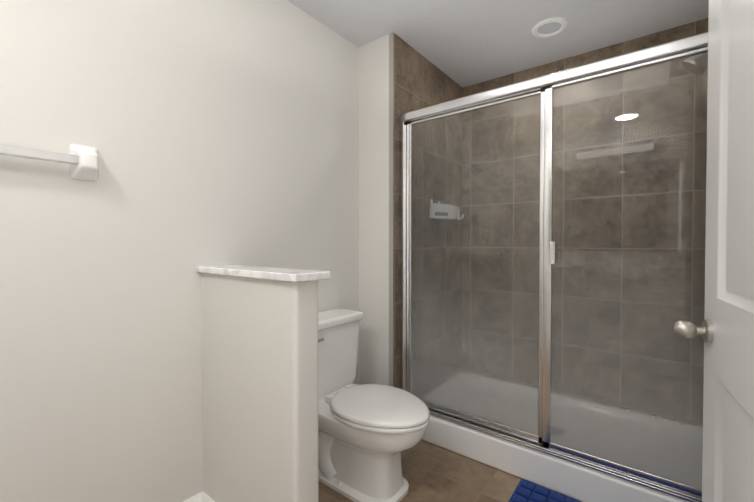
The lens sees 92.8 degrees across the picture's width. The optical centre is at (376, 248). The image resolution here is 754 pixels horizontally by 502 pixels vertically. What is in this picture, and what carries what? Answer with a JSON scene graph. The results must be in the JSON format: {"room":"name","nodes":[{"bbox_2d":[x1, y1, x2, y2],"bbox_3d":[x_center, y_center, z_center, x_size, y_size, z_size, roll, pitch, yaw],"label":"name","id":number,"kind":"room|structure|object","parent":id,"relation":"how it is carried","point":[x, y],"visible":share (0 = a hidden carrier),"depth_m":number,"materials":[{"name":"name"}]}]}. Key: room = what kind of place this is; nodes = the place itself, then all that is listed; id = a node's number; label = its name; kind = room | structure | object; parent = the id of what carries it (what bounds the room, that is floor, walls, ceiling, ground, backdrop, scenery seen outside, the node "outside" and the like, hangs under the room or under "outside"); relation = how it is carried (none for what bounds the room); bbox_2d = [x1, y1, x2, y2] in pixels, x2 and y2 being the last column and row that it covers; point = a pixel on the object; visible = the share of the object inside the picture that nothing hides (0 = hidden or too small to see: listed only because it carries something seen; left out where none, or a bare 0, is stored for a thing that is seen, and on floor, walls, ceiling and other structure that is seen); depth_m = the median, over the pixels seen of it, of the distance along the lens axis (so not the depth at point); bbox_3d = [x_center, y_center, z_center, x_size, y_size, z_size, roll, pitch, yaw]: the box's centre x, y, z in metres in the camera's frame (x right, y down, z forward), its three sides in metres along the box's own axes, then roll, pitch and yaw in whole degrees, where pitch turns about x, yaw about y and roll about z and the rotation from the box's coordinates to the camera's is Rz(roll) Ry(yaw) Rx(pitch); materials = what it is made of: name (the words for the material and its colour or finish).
{"room":"bathroom","nodes":[
{"label":"bathroom","id":0,"kind":"room"},
{"bbox_2d":[0,0,358,501],"bbox_3d":[-0.984,-0.069,1.319,0.100,2.440,2.685,1,1,38],"label":"wall","id":1,"kind":"structure","parent":0,"point":[219,132],"depth_m":1.37,"materials":[{"name":"white paint"}]},
{"bbox_2d":[0,144,98,180],"bbox_3d":[-1.157,-0.286,0.959,0.067,0.116,0.686,1,1,38],"label":"towel bar","id":2,"kind":"object","parent":1,"relation":"attached to","point":[82,161],"visible":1,"depth_m":1.17,"materials":[{"name":"white ceramic"}]},
{"bbox_2d":[183,492,201,501],"bbox_3d":[-1.222,1.107,0.932,0.022,0.100,1.554,1,1,38],"label":"baseboard","id":3,"kind":"structure","parent":1,"relation":"attached to","point":[196,498],"depth_m":1.52,"materials":[{"name":"white paint"}]},
{"bbox_2d":[201,273,318,501],"bbox_3d":[-0.475,0.626,1.397,0.620,1.047,0.110,1,1,38],"label":"wall","id":4,"kind":"structure","parent":0,"point":[259,390],"depth_m":1.28,"materials":[{"name":"white paint"}]},
{"bbox_2d":[201,491,214,501],"bbox_3d":[-0.507,1.101,1.345,0.642,0.100,0.022,1,1,38],"label":"baseboard","id":5,"kind":"structure","parent":4,"relation":"attached to","point":[205,497],"depth_m":1.52,"materials":[{"name":"white paint"}]},
{"bbox_2d":[196,265,329,281],"bbox_3d":[-0.463,0.090,1.380,0.650,0.026,0.154,1,1,38],"label":"wall cap","id":6,"kind":"object","parent":4,"relation":"on","point":[283,274],"visible":1,"depth_m":1.26,"materials":[{"name":"stone"}]},
{"bbox_2d":[359,34,388,384],"bbox_3d":[0.277,-0.090,2.722,0.363,2.440,1.079,1,1,38],"label":"wall","id":7,"kind":"structure","parent":0,"point":[374,207],"depth_m":2.27,"materials":[{"name":"white paint"}]},
{"bbox_2d":[389,32,393,385],"bbox_3d":[0.086,-0.082,2.188,0.030,2.440,0.006,1,1,38],"label":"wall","id":8,"kind":"structure","parent":7,"relation":"attached to","point":[391,144],"depth_m":2.18,"materials":[{"name":"grey"}]},
{"bbox_2d":[393,33,462,397],"bbox_3d":[0.395,-0.088,2.569,0.012,2.440,0.975,1,1,38],"label":"shower wall tile","id":9,"kind":"structure","parent":7,"relation":"attached to","point":[420,81],"depth_m":2.52,"materials":[{"name":"brown tile"}]},
{"bbox_2d":[429,199,458,220],"bbox_3d":[0.521,-0.281,2.612,0.128,0.135,0.330,1,1,38],"label":"shower caddy","id":10,"kind":"object","parent":9,"relation":"attached to","point":[443,210],"depth_m":2.52,"materials":[{"name":"white plastic"}]},
{"bbox_2d":[457,210,463,219],"bbox_3d":[0.672,-0.270,2.869,0.052,0.085,0.040,1,1,38],"label":"hook","id":11,"kind":"object","parent":9,"relation":"attached to","point":[458,216],"depth_m":2.87,"materials":[{"name":"white plastic"}]},
{"bbox_2d":[319,440,567,501],"bbox_3d":[0.136,1.179,1.148,2.100,0.050,3.764,1,1,38],"label":"floor","id":12,"kind":"structure","parent":0,"point":[431,472],"depth_m":1.77,"materials":[{"name":"tile"}]},
{"bbox_2d":[318,309,429,501],"bbox_3d":[-0.089,0.765,1.778,0.762,0.795,0.496,1,1,38],"label":"toilet","id":13,"kind":"object","parent":12,"relation":"on","point":[368,434],"visible":0.81,"depth_m":1.67,"materials":[{"name":"white ceramic"}]},
{"bbox_2d":[508,479,580,501],"bbox_3d":[0.836,1.140,1.334,0.735,0.022,0.538,1,1,38],"label":"bath mat","id":14,"kind":"object","parent":12,"relation":"on","point":[526,491],"visible":1,"depth_m":1.64,"materials":[{"name":"blue fabric"}]},
{"bbox_2d":[421,371,702,501],"bbox_3d":[1.044,1.062,2.108,1.598,0.155,0.928,1,1,38],"label":"shower pan","id":15,"kind":"object","parent":12,"relation":"on","point":[573,480],"depth_m":1.96,"materials":[{"name":"white plastic"}]},
{"bbox_2d":[400,32,707,501],"bbox_3d":[0.785,0.080,1.761,1.594,1.814,0.084,1,1,38],"label":"shower door","id":16,"kind":"structure","parent":15,"relation":"on","point":[544,86],"depth_m":1.72,"materials":[{"name":"clear glass"}]},
{"bbox_2d":[287,0,708,87],"bbox_3d":[0.136,-1.311,1.111,2.100,0.050,3.764,1,1,38],"label":"ceiling","id":17,"kind":"structure","parent":0,"point":[463,43],"depth_m":2.09,"materials":[{"name":"white paint"}]},
{"bbox_2d":[531,17,567,37],"bbox_3d":[1.016,-1.295,2.115,0.196,0.012,0.196,1,1,38],"label":"recessed light","id":18,"kind":"object","parent":17,"relation":"in","point":[549,27],"visible":1,"depth_m":2.11,"materials":[{"name":"white paint"}]},
{"bbox_2d":[462,18,707,426],"bbox_3d":[1.396,-0.086,2.470,1.712,2.440,0.100,1,1,38],"label":"wall","id":19,"kind":"structure","parent":0,"point":[666,36],"depth_m":2.35,"materials":[{"name":"tile"}]},
{"bbox_3d":[0.502,-0.052,0.160,0.100,2.440,2.685,1,1,38],"label":"wall","id":20,"kind":"structure","parent":0,"visible":0},
{"bbox_2d":[672,0,753,501],"bbox_3d":[0.760,0.119,0.751,0.204,2.030,0.769,1,1,38],"label":"door","id":21,"kind":"structure","parent":20,"relation":"in","point":[725,330],"depth_m":0.90,"materials":[{"name":"white paint"}]},
{"bbox_3d":[1.700,-0.073,1.550,0.100,2.440,0.979,1,1,38],"label":"wall","id":22,"kind":"structure","parent":0,"visible":0},
{"bbox_2d":[682,52,707,74],"bbox_3d":[1.459,-0.834,1.518,0.257,0.156,0.096,1,1,38],"label":"shower head","id":23,"kind":"object","parent":22,"relation":"attached to","point":[699,59],"depth_m":1.54}
]}

